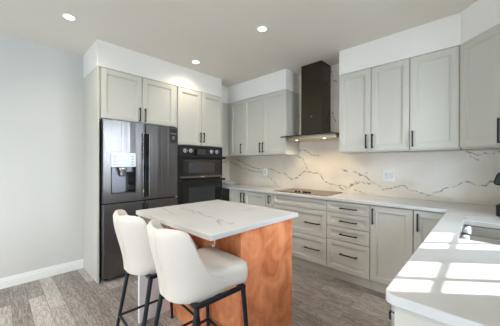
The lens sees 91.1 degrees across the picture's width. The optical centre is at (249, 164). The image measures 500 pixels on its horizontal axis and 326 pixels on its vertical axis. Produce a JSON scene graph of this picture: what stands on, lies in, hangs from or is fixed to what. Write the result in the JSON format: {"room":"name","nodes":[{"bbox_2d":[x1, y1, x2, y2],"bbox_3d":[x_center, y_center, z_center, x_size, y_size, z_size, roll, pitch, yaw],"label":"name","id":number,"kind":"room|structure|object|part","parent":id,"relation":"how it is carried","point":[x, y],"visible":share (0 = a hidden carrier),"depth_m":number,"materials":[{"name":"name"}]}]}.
{"room":"kitchen","nodes":[
{"label":"kitchen","id":0,"kind":"room"},
{"bbox_2d":[0,33,228,277],"bbox_3d":[-2.599,-0.032,2.570,0.120,2.632,6.250,0,0,44],"label":"wall","id":1,"kind":"structure","parent":0,"point":[42,86],"depth_m":2.74,"materials":[{"name":"paint"}]},
{"bbox_2d":[0,259,83,288],"bbox_3d":[-3.387,1.230,1.651,0.016,0.110,3.833,0,0,44],"label":"baseboard","id":2,"kind":"structure","parent":1,"relation":"attached to","point":[22,278],"depth_m":2.74,"materials":[{"name":"white paint"}]},
{"bbox_2d":[222,157,229,183],"bbox_3d":[-0.634,0.113,4.533,0.012,0.511,0.670,0,0,44],"label":"backsplash","id":3,"kind":"structure","parent":1,"relation":"attached to","point":[225,162],"depth_m":4.71,"materials":[{"name":"white stone"}]},
{"bbox_2d":[222,102,235,156],"bbox_3d":[-0.511,-0.604,4.423,0.333,0.918,0.681,0,0,44],"label":"upper cabinet","id":4,"kind":"object","parent":1,"relation":"attached to","point":[225,107],"visible":0.24,"depth_m":4.27,"materials":[{"name":"grey paint"}]},
{"bbox_2d":[221,86,227,103],"bbox_3d":[-0.510,-1.205,4.422,0.335,0.283,0.685,0,0,44],"label":"trim","id":5,"kind":"structure","parent":4,"relation":"on","point":[224,97],"depth_m":4.25,"materials":[{"name":"paint"}]},
{"bbox_2d":[230,64,499,205],"bbox_3d":[1.061,-0.482,3.388,4.034,1.716,0.012,0,0,44],"label":"backsplash","id":6,"kind":"structure","parent":1,"relation":"attached to","point":[447,176],"depth_m":2.97,"materials":[{"name":"white stone"}]},
{"bbox_2d":[383,170,394,181],"bbox_3d":[1.613,0.134,2.847,0.125,0.130,0.008,0,0,44],"label":"light switch","id":7,"kind":"object","parent":6,"relation":"attached to","point":[388,175],"visible":1,"depth_m":2.84,"materials":[{"name":"white plastic"}]},
{"bbox_2d":[0,263,390,325],"bbox_3d":[-1.097,1.342,1.137,4.240,0.100,6.450,0,0,44],"label":"floor","id":8,"kind":"structure","parent":0,"point":[72,298],"depth_m":2.27,"materials":[{"name":"grey wood"}]},
{"bbox_2d":[83,65,98,282],"bbox_3d":[-1.848,0.112,2.845,0.582,2.348,0.020,0,0,44],"label":"panel","id":9,"kind":"object","parent":8,"relation":"on","point":[91,81],"visible":1,"depth_m":2.79,"materials":[{"name":"grey paint"}]},
{"bbox_2d":[99,118,177,279],"bbox_3d":[-1.479,0.395,3.136,0.661,1.780,0.880,0,0,44],"label":"refrigerator","id":10,"kind":"object","parent":8,"relation":"on","point":[138,162],"visible":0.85,"depth_m":2.80,"materials":[{"name":"black metal"}]},
{"bbox_3d":[-1.445,0.087,2.769,0.100,0.100,0.100,0,0,44],"label":"dispenser spout","id":11,"kind":"part","parent":10,"relation":"part of","materials":[{"name":"silver metal"}]},
{"bbox_3d":[-1.433,0.838,2.794,0.062,0.807,0.447,0,0,44],"label":"door","id":12,"kind":"part","parent":10,"relation":"part of","materials":[{"name":"black metal"}]},
{"bbox_3d":[-1.431,-0.028,2.792,0.062,0.906,0.447,0,0,44],"label":"door","id":13,"kind":"part","parent":10,"relation":"part of","materials":[{"name":"black metal"}]},
{"bbox_3d":[-1.438,0.180,2.775,0.059,0.294,0.259,0,0,44],"label":"dispenser frame","id":14,"kind":"part","parent":10,"relation":"part of","materials":[{"name":"black plastic"}]},
{"bbox_2d":[99,67,174,126],"bbox_3d":[-1.514,-0.781,3.163,0.620,0.563,0.900,0,0,44],"label":"upper cabinet","id":15,"kind":"object","parent":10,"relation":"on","point":[125,97],"visible":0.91,"depth_m":2.93,"materials":[{"name":"grey paint"}]},
{"bbox_3d":[-1.471,-0.778,2.823,0.020,0.547,0.440,0,0,44],"label":"door","id":16,"kind":"part","parent":15,"relation":"part of","materials":[{"name":"grey paint"}]},
{"bbox_2d":[83,39,221,96],"bbox_3d":[-1.256,-1.205,3.464,0.578,0.283,1.732,0,0,44],"label":"trim","id":17,"kind":"structure","parent":15,"relation":"on","point":[103,54],"depth_m":3.02,"materials":[{"name":"paint"}]},
{"bbox_3d":[-1.165,-0.778,3.143,0.020,0.547,0.433,0,0,44],"label":"door","id":18,"kind":"part","parent":15,"relation":"part of","materials":[{"name":"grey paint"}]},
{"bbox_3d":[-1.257,0.009,2.908,0.027,0.755,0.032,0,0,44],"label":"handle","id":19,"kind":"part","parent":10,"relation":"part of","materials":[{"name":"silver metal"}]},
{"bbox_3d":[-1.227,0.009,2.940,0.027,0.755,0.032,0,0,44],"label":"handle","id":20,"kind":"part","parent":10,"relation":"part of","materials":[{"name":"black metal"}]},
{"bbox_3d":[-1.128,0.838,3.114,0.062,0.807,0.427,0,0,44],"label":"door","id":21,"kind":"part","parent":10,"relation":"part of","materials":[{"name":"black metal"}]},
{"bbox_3d":[-1.125,-0.028,3.112,0.062,0.906,0.427,0,0,44],"label":"door","id":22,"kind":"part","parent":10,"relation":"part of","materials":[{"name":"black metal"}]},
{"bbox_2d":[113,209,200,325],"bbox_3d":[-0.673,0.802,1.732,0.503,0.978,0.469,0,0,-43],"label":"bar stool","id":23,"kind":"object","parent":8,"relation":"on","point":[131,231],"visible":0.59,"depth_m":1.52,"materials":[{"name":"beige leather"}]},
{"bbox_3d":[-0.926,0.999,1.779,0.125,0.578,0.028,0,0,-26],"label":"leg","id":24,"kind":"part","parent":23,"relation":"part of","materials":[{"name":"black metal"}]},
{"bbox_3d":[-0.642,1.001,1.479,0.028,0.578,0.125,0,0,29],"label":"leg","id":25,"kind":"part","parent":23,"relation":"part of","materials":[{"name":"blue metal"}]},
{"bbox_3d":[-0.639,0.703,1.764,0.325,0.021,0.406,0,0,-43],"label":"seat frame","id":26,"kind":"part","parent":23,"relation":"part of","materials":[{"name":"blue metal"}]},
{"bbox_3d":[-0.658,0.999,2.032,0.028,0.576,0.074,0,0,10],"label":"leg","id":27,"kind":"part","parent":23,"relation":"part of","materials":[{"name":"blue metal"}]},
{"bbox_2d":[147,220,247,325],"bbox_3d":[-0.316,0.804,1.419,0.503,0.978,0.469,0,0,-43],"label":"bar stool","id":28,"kind":"object","parent":8,"relation":"on","point":[186,274],"visible":1,"depth_m":1.24,"materials":[{"name":"beige leather"}]},
{"bbox_3d":[-0.568,1.001,1.468,0.125,0.578,0.028,0,0,-26],"label":"leg","id":29,"kind":"part","parent":28,"relation":"part of","materials":[{"name":"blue metal"}]},
{"bbox_3d":[-0.287,1.002,1.165,0.028,0.578,0.125,0,0,30],"label":"leg","id":30,"kind":"part","parent":28,"relation":"part of","materials":[{"name":"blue metal"}]},
{"bbox_3d":[-0.298,1.001,1.718,0.028,0.576,0.074,0,0,10],"label":"leg","id":31,"kind":"part","parent":28,"relation":"part of","materials":[{"name":"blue metal"}]},
{"bbox_3d":[-0.282,0.704,1.451,0.325,0.021,0.406,0,0,-43],"label":"seat frame","id":32,"kind":"part","parent":28,"relation":"part of","materials":[{"name":"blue metal"}]},
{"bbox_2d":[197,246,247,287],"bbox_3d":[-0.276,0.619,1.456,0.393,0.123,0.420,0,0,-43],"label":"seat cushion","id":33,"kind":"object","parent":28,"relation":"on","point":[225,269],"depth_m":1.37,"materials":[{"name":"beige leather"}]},
{"bbox_3d":[-0.018,1.002,1.417,0.074,0.576,0.028,0,0,-6],"label":"leg","id":34,"kind":"part","parent":28,"relation":"part of","materials":[{"name":"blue metal"}]},
{"bbox_2d":[175,86,221,196],"bbox_3d":[-0.925,0.112,3.785,0.620,2.348,0.811,0,0,44],"label":"tall cabinet","id":35,"kind":"object","parent":8,"relation":"on","point":[198,115],"visible":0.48,"depth_m":3.56,"materials":[{"name":"grey paint"}]},
{"bbox_3d":[-0.853,-0.662,3.471,0.020,0.779,0.383,0,0,44],"label":"door","id":36,"kind":"part","parent":35,"relation":"part of","materials":[{"name":"grey paint"}]},
{"bbox_2d":[177,145,224,204],"bbox_3d":[-0.881,0.353,3.753,0.664,1.235,0.758,0,0,44],"label":"double oven","id":37,"kind":"object","parent":35,"relation":"in","point":[199,167],"visible":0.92,"depth_m":3.53,"materials":[{"name":"black metal"}]},
{"bbox_3d":[-0.708,0.582,3.589,0.038,0.740,0.752,0,0,44],"label":"door","id":38,"kind":"part","parent":37,"relation":"part of","materials":[{"name":"black glass"}]},
{"bbox_3d":[-0.707,0.050,3.588,0.038,0.303,0.752,0,0,44],"label":"door","id":39,"kind":"part","parent":37,"relation":"part of","materials":[{"name":"black glass"}]},
{"bbox_3d":[-0.706,-0.182,3.587,0.038,0.153,0.752,0,0,44],"label":"control panel","id":40,"kind":"part","parent":37,"relation":"part of","materials":[{"name":"black metal"}]},
{"bbox_3d":[-0.692,0.577,3.575,0.003,0.580,0.650,0,0,44],"label":"door glass","id":41,"kind":"part","parent":37,"relation":"part of","materials":[{"name":"black glass"}]},
{"bbox_3d":[-0.691,0.052,3.574,0.003,0.220,0.650,0,0,44],"label":"door glass","id":42,"kind":"part","parent":37,"relation":"part of","materials":[{"name":"black glass"}]},
{"bbox_3d":[-0.648,0.232,3.535,0.027,0.027,0.752,0,0,44],"label":"handle","id":43,"kind":"part","parent":37,"relation":"part of","materials":[{"name":"black metal"}]},
{"bbox_3d":[-0.647,-0.095,3.534,0.027,0.027,0.752,0,0,44],"label":"handle","id":44,"kind":"part","parent":37,"relation":"part of","materials":[{"name":"black metal"}]},
{"bbox_3d":[-0.584,-0.662,3.752,0.020,0.779,0.380,0,0,44],"label":"door","id":45,"kind":"part","parent":35,"relation":"part of","materials":[{"name":"grey paint"}]},
{"bbox_2d":[138,215,291,325],"bbox_3d":[-0.287,0.850,1.972,0.944,0.883,0.827,0,0,44],"label":"kitchen island","id":46,"kind":"object","parent":8,"relation":"on","point":[266,250],"visible":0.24,"depth_m":1.74,"materials":[{"name":"brown wood"}]},
{"bbox_3d":[-0.618,0.849,2.287,0.030,0.883,0.827,0,0,44],"label":"support panel","id":47,"kind":"part","parent":46,"relation":"part of","materials":[{"name":"white paint"}]},
{"bbox_2d":[136,200,297,240],"bbox_3d":[-0.273,0.392,1.948,0.993,0.031,0.853,0,0,44],"label":"island countertop","id":48,"kind":"structure","parent":46,"relation":"on","point":[211,220],"depth_m":1.76,"materials":[{"name":"white stone"}]},
{"bbox_3d":[-0.060,0.852,1.552,0.036,0.883,0.036,0,0,44],"label":"corner post","id":49,"kind":"part","parent":46,"relation":"part of","materials":[{"name":"brown wood"}]},
{"bbox_2d":[229,189,266,206],"bbox_3d":[0.115,0.846,3.902,0.770,0.884,0.572,0,0,44],"label":"base cabinet","id":50,"kind":"object","parent":8,"relation":"on","point":[238,196],"visible":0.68,"depth_m":3.70,"materials":[{"name":"grey paint"}]},
{"bbox_3d":[-0.213,0.793,3.880,0.320,0.761,0.020,0,0,44],"label":"door","id":51,"kind":"part","parent":50,"relation":"part of","materials":[{"name":"grey paint"}]},
{"bbox_3d":[0.065,0.795,3.614,0.436,0.761,0.020,0,0,44],"label":"door","id":52,"kind":"part","parent":50,"relation":"part of","materials":[{"name":"grey paint"}]},
{"bbox_2d":[266,193,273,207],"bbox_3d":[0.441,0.848,3.590,0.128,0.884,0.572,0,0,44],"label":"base cabinet","id":53,"kind":"object","parent":8,"relation":"on","point":[269,197],"visible":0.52,"depth_m":3.41,"materials":[{"name":"grey paint"}]},
{"bbox_2d":[273,194,327,274],"bbox_3d":[0.772,0.849,3.275,0.782,0.884,0.572,0,0,44],"label":"base cabinet","id":54,"kind":"object","parent":8,"relation":"on","point":[309,229],"visible":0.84,"depth_m":3.00,"materials":[{"name":"grey paint"}]},
{"bbox_3d":[0.605,0.700,3.099,0.777,0.310,0.020,0,0,44],"label":"drawer","id":55,"kind":"part","parent":54,"relation":"part of","materials":[{"name":"grey paint"}]},
{"bbox_3d":[0.605,0.477,3.099,0.777,0.121,0.020,0,0,44],"label":"drawer","id":56,"kind":"part","parent":54,"relation":"part of","materials":[{"name":"grey paint"}]},
{"bbox_3d":[0.604,1.020,3.100,0.777,0.316,0.020,0,0,44],"label":"drawer","id":57,"kind":"part","parent":54,"relation":"part of","materials":[{"name":"grey paint"}]},
{"bbox_2d":[327,200,370,288],"bbox_3d":[1.225,0.852,2.842,0.468,0.884,0.572,0,0,44],"label":"base cabinet","id":58,"kind":"object","parent":8,"relation":"on","point":[348,224],"visible":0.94,"depth_m":2.65,"materials":[{"name":"grey paint"}]},
{"bbox_3d":[1.054,0.988,2.634,0.190,0.013,0.035,0,0,44],"label":"handle","id":59,"kind":"part","parent":58,"relation":"part of","materials":[{"name":"black metal"}]},
{"bbox_3d":[1.058,1.015,2.667,0.463,0.329,0.020,0,0,44],"label":"drawer","id":60,"kind":"part","parent":58,"relation":"part of","materials":[{"name":"grey paint"}]},
{"bbox_3d":[1.058,0.771,2.667,0.463,0.145,0.020,0,0,44],"label":"drawer","id":61,"kind":"part","parent":58,"relation":"part of","materials":[{"name":"grey paint"}]},
{"bbox_3d":[1.059,0.619,2.666,0.463,0.145,0.020,0,0,44],"label":"drawer","id":62,"kind":"part","parent":58,"relation":"part of","materials":[{"name":"grey paint"}]},
{"bbox_3d":[1.059,0.479,2.666,0.463,0.121,0.020,0,0,44],"label":"drawer","id":63,"kind":"part","parent":58,"relation":"part of","materials":[{"name":"grey paint"}]},
{"bbox_2d":[389,304,393,325],"bbox_3d":[0.889,0.852,0.787,0.643,0.870,0.642,0,0,44],"label":"base cabinet","id":64,"kind":"object","parent":8,"relation":"on","point":[391,312],"visible":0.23,"depth_m":0.77,"materials":[{"name":"grey wood"}]},
{"bbox_3d":[0.685,0.827,0.982,0.063,0.720,0.642,0,0,44],"label":"door","id":65,"kind":"part","parent":64,"relation":"part of","materials":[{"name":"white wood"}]},
{"bbox_2d":[370,205,413,293],"bbox_3d":[1.530,0.853,2.551,0.370,0.884,0.572,0,0,44],"label":"base cabinet","id":66,"kind":"object","parent":8,"relation":"on","point":[391,228],"visible":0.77,"depth_m":2.39,"materials":[{"name":"grey paint"}]},
{"bbox_3d":[1.232,0.524,2.464,0.013,0.160,0.035,0,0,44],"label":"handle","id":67,"kind":"part","parent":66,"relation":"part of","materials":[{"name":"black metal"}]},
{"bbox_2d":[394,306,449,325],"bbox_3d":[0.672,0.856,0.527,0.638,0.884,0.022,0,0,44],"label":"end panel","id":68,"kind":"object","parent":8,"relation":"on","point":[402,317],"visible":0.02,"depth_m":0.71,"materials":[{"name":"grey paint"}]},
{"bbox_2d":[414,210,444,251],"bbox_3d":[1.774,0.854,2.318,0.300,0.884,0.572,0,0,44],"label":"base cabinet","id":69,"kind":"object","parent":8,"relation":"on","point":[424,221],"visible":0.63,"depth_m":2.19,"materials":[{"name":"grey paint"}]},
{"bbox_3d":[1.506,0.526,2.203,0.013,0.160,0.035,0,0,44],"label":"handle","id":70,"kind":"part","parent":69,"relation":"part of","materials":[{"name":"black metal"}]},
{"bbox_3d":[1.519,0.856,1.426,0.654,0.884,1.138,0,0,44],"label":"base cabinet","id":71,"kind":"object","parent":8,"relation":"on","visible":0},
{"bbox_2d":[222,183,499,325],"bbox_3d":[0.239,0.392,2.531,4.034,0.031,2.383,0,0,44],"label":"countertop","id":72,"kind":"structure","parent":71,"relation":"on","point":[451,280],"depth_m":0.91,"materials":[{"name":"white stone"}]},
{"bbox_2d":[223,181,236,184],"bbox_3d":[-0.366,0.344,4.468,0.272,0.051,0.272,0,0,44],"label":"serving dish","id":73,"kind":"object","parent":72,"relation":"on","point":[225,182],"visible":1,"depth_m":4.40,"materials":[{"name":"white ceramic"}]},
{"bbox_2d":[275,188,342,195],"bbox_3d":[0.782,0.363,3.321,0.770,0.026,0.465,0,0,44],"label":"cooktop","id":74,"kind":"object","parent":72,"relation":"in","point":[291,190],"visible":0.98,"depth_m":3.22,"materials":[{"name":"black glass"}]},
{"bbox_2d":[460,225,499,244],"bbox_3d":[1.411,0.509,1.329,0.414,0.190,0.560,0,0,44],"label":"sink","id":75,"kind":"object","parent":72,"relation":"in","point":[474,233],"visible":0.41,"depth_m":1.55,"materials":[{"name":"silver metal"}]},
{"bbox_3d":[1.315,0.509,1.229,0.414,0.190,0.282,0,0,44],"label":"bowl","id":76,"kind":"part","parent":75,"relation":"part of","materials":[{"name":"silver metal"}]},
{"bbox_3d":[1.507,0.509,1.430,0.414,0.190,0.282,0,0,44],"label":"bowl","id":77,"kind":"part","parent":75,"relation":"part of","materials":[{"name":"silver metal"}]},
{"bbox_2d":[494,172,499,216],"bbox_3d":[1.944,0.215,1.742,0.200,0.335,0.278,0,0,-32],"label":"coffee maker","id":78,"kind":"object","parent":72,"relation":"on","point":[497,178],"visible":1,"depth_m":1.79,"materials":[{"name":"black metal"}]},
{"bbox_2d":[0,0,477,86],"bbox_3d":[-1.090,-1.400,1.130,4.240,0.120,6.450,0,0,44],"label":"ceiling","id":79,"kind":"structure","parent":0,"point":[223,35],"depth_m":2.40,"materials":[{"name":"paint"}]},
{"bbox_2d":[62,13,76,20],"bbox_3d":[-1.650,-1.341,2.238,0.110,0.006,0.110,0,0,44],"label":"recessed light","id":80,"kind":"object","parent":79,"relation":"in","point":[65,15],"visible":1,"depth_m":2.24,"materials":[{"name":"white paint"}]},
{"bbox_2d":[64,15,73,19],"bbox_3d":[-1.650,-1.341,2.238,0.080,0.001,0.080,0,0,44],"label":"diffuser","id":81,"kind":"object","parent":80,"relation":"attached to","point":[66,16],"depth_m":2.24,"materials":[{"name":"white plastic"}]},
{"bbox_2d":[257,26,267,31],"bbox_3d":[0.120,-1.337,2.428,0.110,0.006,0.110,0,0,44],"label":"recessed light","id":82,"kind":"object","parent":79,"relation":"in","point":[260,28],"visible":1,"depth_m":2.42,"materials":[{"name":"white paint"}]},
{"bbox_3d":[1.105,-0.024,3.437,4.280,2.632,0.120,0,0,44],"label":"wall","id":83,"kind":"structure","parent":0,"visible":0},
{"bbox_2d":[228,100,244,155],"bbox_3d":[-0.139,-0.602,4.275,0.403,0.920,0.382,0,0,44],"label":"upper cabinet","id":84,"kind":"object","parent":83,"relation":"attached to","point":[236,109],"visible":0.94,"depth_m":4.16,"materials":[{"name":"grey paint"}]},
{"bbox_2d":[244,89,298,155],"bbox_3d":[0.310,-0.599,3.847,0.834,0.920,0.382,0,0,44],"label":"upper cabinet","id":85,"kind":"object","parent":83,"relation":"attached to","point":[269,117],"visible":1,"depth_m":3.65,"materials":[{"name":"grey paint"}]},
{"bbox_3d":[0.054,-0.604,3.887,0.402,0.900,0.020,0,0,44],"label":"door","id":86,"kind":"part","parent":85,"relation":"part of","materials":[{"name":"grey paint"}]},
{"bbox_2d":[228,69,298,103],"bbox_3d":[0.177,-1.203,3.999,1.243,0.283,0.348,0,0,44],"label":"trim","id":87,"kind":"structure","parent":85,"relation":"on","point":[283,79],"depth_m":3.70,"materials":[{"name":"paint"}]},
{"bbox_3d":[0.356,-0.602,3.599,0.421,0.900,0.020,0,0,44],"label":"door","id":88,"kind":"part","parent":85,"relation":"part of","materials":[{"name":"grey paint"}]},
{"bbox_2d":[280,60,338,141],"bbox_3d":[0.839,-0.830,3.240,0.748,1.019,0.505,0,0,44],"label":"range hood","id":89,"kind":"object","parent":83,"relation":"attached to","point":[316,76],"visible":0.95,"depth_m":3.25,"materials":[{"name":"black metal"}]},
{"bbox_3d":[0.860,-0.340,3.265,0.690,0.034,0.420,0,0,44],"label":"underside panel","id":90,"kind":"part","parent":89,"relation":"part of","materials":[{"name":"silver metal"}]},
{"bbox_2d":[339,58,413,153],"bbox_3d":[1.426,-0.594,2.781,0.716,0.920,0.382,0,0,44],"label":"upper cabinet","id":91,"kind":"object","parent":83,"relation":"attached to","point":[374,103],"visible":0.95,"depth_m":2.64,"materials":[{"name":"grey paint"}]},
{"bbox_3d":[1.194,-0.598,2.799,0.351,0.900,0.020,0,0,44],"label":"door","id":92,"kind":"part","parent":91,"relation":"part of","materials":[{"name":"grey paint"}]},
{"bbox_3d":[1.454,-0.597,2.551,0.353,0.900,0.020,0,0,44],"label":"door","id":93,"kind":"part","parent":91,"relation":"part of","materials":[{"name":"grey paint"}]},
{"bbox_2d":[339,12,460,75],"bbox_3d":[1.578,-1.196,2.662,1.098,0.283,0.348,0,0,44],"label":"trim","id":94,"kind":"structure","parent":91,"relation":"on","point":[444,33],"depth_m":2.45,"materials":[{"name":"paint"}]},
{"bbox_2d":[410,46,461,151],"bbox_3d":[1.823,-0.592,2.402,0.377,0.920,0.382,0,0,44],"label":"upper cabinet","id":95,"kind":"object","parent":83,"relation":"attached to","point":[434,76],"visible":0.94,"depth_m":2.30,"materials":[{"name":"grey paint"}]},
{"bbox_3d":[1.584,-0.248,2.390,0.013,0.155,0.035,0,0,44],"label":"handle","id":96,"kind":"part","parent":95,"relation":"part of","materials":[{"name":"black metal"}]},
{"bbox_2d":[460,23,499,150],"bbox_3d":[2.081,-0.590,1.967,0.598,0.920,0.655,0,0,44],"label":"upper cabinet","id":97,"kind":"object","parent":83,"relation":"attached to","point":[479,55],"visible":1,"depth_m":1.98,"materials":[{"name":"grey paint"}]},
{"bbox_2d":[461,0,499,43],"bbox_3d":[2.088,-1.193,1.968,0.598,0.283,0.648,0,0,44],"label":"trim","id":98,"kind":"structure","parent":97,"relation":"on","point":[482,15],"depth_m":1.99,"materials":[{"name":"paint"}]},
{"bbox_3d":[1.831,-0.246,1.796,0.035,0.185,0.013,0,0,-1],"label":"handle","id":99,"kind":"part","parent":97,"relation":"part of","materials":[{"name":"black metal"}]}
]}

